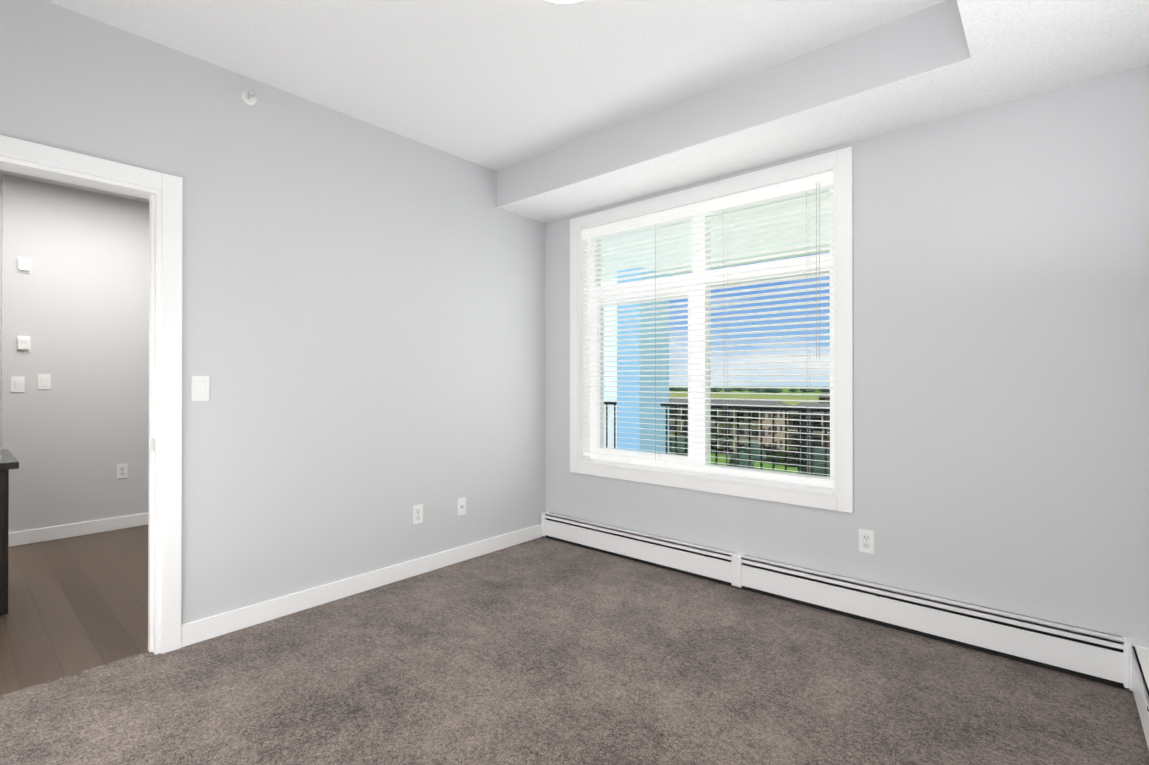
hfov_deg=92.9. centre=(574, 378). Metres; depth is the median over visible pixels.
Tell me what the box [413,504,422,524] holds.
electrical outlet plate
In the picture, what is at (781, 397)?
fields
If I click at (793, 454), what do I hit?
building
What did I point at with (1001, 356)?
wall
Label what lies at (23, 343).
thermostat
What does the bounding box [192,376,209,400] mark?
light switch
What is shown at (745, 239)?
balcony ceiling
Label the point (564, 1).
ceiling light
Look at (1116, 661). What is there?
baseboard heater
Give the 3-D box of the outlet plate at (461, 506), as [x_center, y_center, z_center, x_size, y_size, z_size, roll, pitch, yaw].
[-0.753,0.853,3.651,0.013,0.115,0.070,0,0,41]
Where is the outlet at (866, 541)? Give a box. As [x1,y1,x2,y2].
[859,529,873,553]
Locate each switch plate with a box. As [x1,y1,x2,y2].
[11,377,24,391]
[38,374,50,388]
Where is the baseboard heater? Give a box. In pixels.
[541,511,1148,748]
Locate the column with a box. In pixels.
[617,267,668,453]
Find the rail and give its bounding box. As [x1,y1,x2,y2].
[604,402,829,476]
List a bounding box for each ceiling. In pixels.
[0,0,945,202]
[497,0,1148,222]
[601,191,829,280]
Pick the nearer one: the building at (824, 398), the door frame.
the door frame
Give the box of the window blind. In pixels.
[582,171,833,483]
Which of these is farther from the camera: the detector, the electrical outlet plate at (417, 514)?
the detector
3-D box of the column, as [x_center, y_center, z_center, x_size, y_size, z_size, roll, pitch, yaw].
[0.696,0.135,5.508,0.270,2.420,0.540,0,0,41]
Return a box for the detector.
[17,257,30,273]
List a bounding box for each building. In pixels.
[669,398,790,454]
[787,402,829,466]
[817,392,829,402]
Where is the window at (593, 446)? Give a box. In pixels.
[589,189,833,488]
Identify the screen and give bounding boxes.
[601,281,616,448]
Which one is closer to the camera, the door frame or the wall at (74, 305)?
the door frame
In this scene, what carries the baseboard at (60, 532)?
attached to the wall at (74, 305)
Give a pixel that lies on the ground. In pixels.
(778, 459)
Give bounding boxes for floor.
[0,525,147,695]
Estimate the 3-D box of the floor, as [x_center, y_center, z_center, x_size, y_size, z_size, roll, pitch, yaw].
[-3.913,1.268,3.501,4.440,0.100,6.270,0,0,41]
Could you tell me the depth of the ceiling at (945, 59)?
2.48 m
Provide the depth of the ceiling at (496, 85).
2.47 m
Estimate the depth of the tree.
85.59 m
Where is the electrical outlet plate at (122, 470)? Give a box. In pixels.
[117,464,127,478]
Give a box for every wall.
[0,0,544,624]
[0,175,148,532]
[545,64,1148,641]
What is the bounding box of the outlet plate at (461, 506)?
[457,497,465,515]
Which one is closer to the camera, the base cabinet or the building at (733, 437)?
the base cabinet
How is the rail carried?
on the balcony slab
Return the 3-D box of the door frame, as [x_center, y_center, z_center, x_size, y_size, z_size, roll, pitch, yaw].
[-2.143,0.150,2.145,0.140,2.125,0.970,0,0,41]
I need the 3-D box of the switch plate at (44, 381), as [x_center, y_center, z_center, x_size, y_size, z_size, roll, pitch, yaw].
[-3.990,0.020,4.109,0.010,0.115,0.070,0,0,41]
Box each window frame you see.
[570,146,852,512]
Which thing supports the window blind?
attached to the window at (593, 446)
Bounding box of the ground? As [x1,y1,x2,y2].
[669,386,829,476]
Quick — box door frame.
[0,135,182,654]
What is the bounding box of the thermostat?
[17,336,29,351]
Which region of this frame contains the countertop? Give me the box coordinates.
[0,449,18,468]
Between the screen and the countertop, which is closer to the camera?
the countertop
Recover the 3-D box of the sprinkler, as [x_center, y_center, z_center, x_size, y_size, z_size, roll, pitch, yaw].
[-1.585,-1.386,2.674,0.052,0.068,0.068,0,0,41]
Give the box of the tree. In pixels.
[669,386,829,475]
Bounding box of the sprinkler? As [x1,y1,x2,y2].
[241,90,256,104]
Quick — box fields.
[669,393,818,404]
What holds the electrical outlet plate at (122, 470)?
attached to the wall at (74, 305)
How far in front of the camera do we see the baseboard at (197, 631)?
3.01 m
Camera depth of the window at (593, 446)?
3.52 m
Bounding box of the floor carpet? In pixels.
[0,537,1148,764]
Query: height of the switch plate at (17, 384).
0.115 m
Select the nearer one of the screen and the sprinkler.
the sprinkler
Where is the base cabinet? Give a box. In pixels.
[0,469,8,614]
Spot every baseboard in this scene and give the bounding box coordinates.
[8,513,147,546]
[181,524,542,646]
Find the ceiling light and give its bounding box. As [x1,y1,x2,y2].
[547,0,580,3]
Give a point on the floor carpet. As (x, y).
(542, 651)
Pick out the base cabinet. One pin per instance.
(4, 473)
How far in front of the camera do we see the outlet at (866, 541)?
2.77 m
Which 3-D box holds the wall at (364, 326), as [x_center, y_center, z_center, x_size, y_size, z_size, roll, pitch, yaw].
[-1.503,-0.135,2.895,0.120,2.700,3.750,0,0,41]

